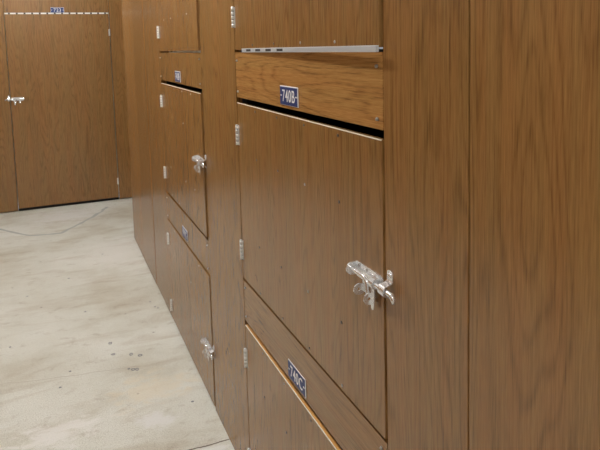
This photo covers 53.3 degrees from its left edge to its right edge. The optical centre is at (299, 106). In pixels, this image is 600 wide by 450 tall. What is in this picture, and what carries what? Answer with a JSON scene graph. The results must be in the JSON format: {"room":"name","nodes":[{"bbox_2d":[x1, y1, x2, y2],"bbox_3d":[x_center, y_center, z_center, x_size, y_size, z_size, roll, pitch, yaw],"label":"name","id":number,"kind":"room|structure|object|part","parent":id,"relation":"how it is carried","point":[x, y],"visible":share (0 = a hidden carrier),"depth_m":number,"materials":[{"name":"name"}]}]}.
{"room":"storage unit corridor","nodes":[
{"label":"storage unit corridor","id":0,"kind":"room"},
{"bbox_2d":[3,7,118,198],"bbox_3d":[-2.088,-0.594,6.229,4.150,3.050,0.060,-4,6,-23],"label":"door frame","id":1,"kind":"structure","parent":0,"point":[108,7],"depth_m":5.95,"materials":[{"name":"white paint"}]},
{"bbox_2d":[0,0,131,212],"bbox_3d":[-2.023,-0.190,5.944,4.000,2.300,0.020,-4,6,-23],"label":"wall","id":2,"kind":"structure","parent":0,"point":[115,8],"depth_m":5.94,"materials":[{"name":"brown wood"}]},
{"bbox_2d":[0,197,234,449],"bbox_3d":[-0.235,1.375,2.010,4.250,0.101,9.046,-4,6,-23],"label":"floor","id":3,"kind":"structure","parent":0,"point":[94,356],"depth_m":3.07,"materials":[{"name":"concrete"}]},
{"bbox_2d":[3,0,118,210],"bbox_3d":[-2.333,-0.164,5.819,0.986,2.312,0.082,-4,6,-23],"label":"door","id":4,"kind":"structure","parent":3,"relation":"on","point":[59,51],"depth_m":5.82,"materials":[{"name":"brown wood"}]},
{"bbox_3d":[-2.336,-1.108,5.729,0.935,0.415,0.020,-4,6,-23],"label":"header panel","id":5,"kind":"part","parent":4,"relation":"part of","materials":[{"name":"brown wood"}]},
{"bbox_3d":[-2.331,-0.924,5.733,0.116,0.046,0.001,-4,6,-23],"label":"plate","id":6,"kind":"part","parent":4,"relation":"part of","materials":[{"name":"blue plastic"}]},
{"bbox_2d":[166,193,215,405],"bbox_3d":[-0.265,0.851,2.995,0.648,0.718,0.970,-4,6,-23],"label":"locker","id":7,"kind":"object","parent":3,"relation":"on","point":[190,303],"visible":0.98,"depth_m":2.80,"materials":[{"name":"brown wood"}]},
{"bbox_3d":[-0.554,0.612,2.871,0.001,0.046,0.116,-4,6,-23],"label":"plate","id":8,"kind":"part","parent":7,"relation":"part of","materials":[{"name":"blue plastic"}]},
{"bbox_3d":[-0.547,0.583,2.874,0.012,0.140,0.922,-4,6,-23],"label":"header panel","id":9,"kind":"part","parent":7,"relation":"part of","materials":[{"name":"brown wood"}]},
{"bbox_2d":[159,51,245,236],"bbox_3d":[-0.285,0.107,2.920,0.651,0.752,0.970,-4,6,-23],"label":"locker","id":10,"kind":"object","parent":7,"relation":"on","point":[181,100],"visible":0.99,"depth_m":2.73,"materials":[{"name":"brown wood"}]},
{"bbox_3d":[-0.574,-0.139,2.796,0.001,0.046,0.116,-4,6,-23],"label":"plate","id":11,"kind":"part","parent":10,"relation":"part of","materials":[{"name":"blue plastic"}]},
{"bbox_2d":[156,0,200,52],"bbox_3d":[-0.303,-0.576,2.877,0.630,0.616,0.924,-4,6,-23],"label":"locker","id":12,"kind":"object","parent":10,"relation":"on","point":[178,30],"visible":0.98,"depth_m":2.69,"materials":[{"name":"brown wood"}]},
{"bbox_3d":[-0.567,-0.179,2.797,0.012,0.144,0.922,-4,6,-23],"label":"header panel","id":13,"kind":"part","parent":10,"relation":"part of","materials":[{"name":"brown wood"}]},
{"bbox_3d":[-0.560,0.204,2.835,0.012,0.590,0.921,-4,6,-22],"label":"door","id":14,"kind":"part","parent":10,"relation":"part of","materials":[{"name":"brown wood"}]},
{"bbox_2d":[244,280,387,449],"bbox_3d":[0.280,0.961,1.741,0.630,0.722,0.921,-4,6,-23],"label":"locker","id":15,"kind":"object","parent":3,"relation":"on","point":[294,403],"visible":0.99,"depth_m":1.66,"materials":[{"name":"brown wood"}]},
{"bbox_3d":[0.006,1.058,1.632,0.012,0.565,0.917,-4,6,-23],"label":"door","id":16,"kind":"part","parent":15,"relation":"part of","materials":[{"name":"brown wood"}]},
{"bbox_3d":[-0.009,0.725,1.595,0.001,0.046,0.116,-4,6,-23],"label":"plate","id":17,"kind":"part","parent":15,"relation":"part of","materials":[{"name":"blue plastic"}]},
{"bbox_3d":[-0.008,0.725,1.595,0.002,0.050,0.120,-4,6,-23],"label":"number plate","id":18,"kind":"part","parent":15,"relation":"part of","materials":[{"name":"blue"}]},
{"bbox_2d":[235,49,395,438],"bbox_3d":[0.263,0.221,1.637,0.648,0.752,0.978,-4,6,-23],"label":"locker","id":19,"kind":"object","parent":15,"relation":"on","point":[309,131],"visible":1,"depth_m":1.38,"materials":[{"name":"brown wood"}]},
{"bbox_3d":[-0.029,-0.025,1.520,0.001,0.046,0.116,-4,6,-23],"label":"plate","id":20,"kind":"part","parent":19,"relation":"part of","materials":[{"name":"blue plastic"}]},
{"bbox_3d":[-0.028,-0.026,1.519,0.002,0.050,0.120,-4,6,-23],"label":"number plate","id":21,"kind":"part","parent":19,"relation":"part of","materials":[{"name":"blue"}]},
{"bbox_2d":[231,0,382,51],"bbox_3d":[0.240,-0.462,1.591,0.641,0.616,0.933,-4,6,-23],"label":"locker","id":22,"kind":"object","parent":19,"relation":"on","point":[258,25],"visible":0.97,"depth_m":1.38,"materials":[{"name":"brown wood"}]},
{"bbox_3d":[-0.022,-0.065,1.520,0.012,0.144,0.918,-4,6,-23],"label":"header panel","id":23,"kind":"part","parent":19,"relation":"part of","materials":[{"name":"laminate"}]},
{"bbox_3d":[0.119,0.349,1.196,0.009,0.039,0.078,-4,6,-23],"label":"handle","id":24,"kind":"part","parent":19,"relation":"part of","materials":[{"name":"silver metal"}]},
{"bbox_2d":[121,0,599,449],"bbox_3d":[0.059,0.218,1.382,0.020,2.312,7.253,-4,6,-23],"label":"wall","id":25,"kind":"structure","parent":0,"point":[534,279],"depth_m":0.90,"materials":[{"name":"brown wood"}]}
]}

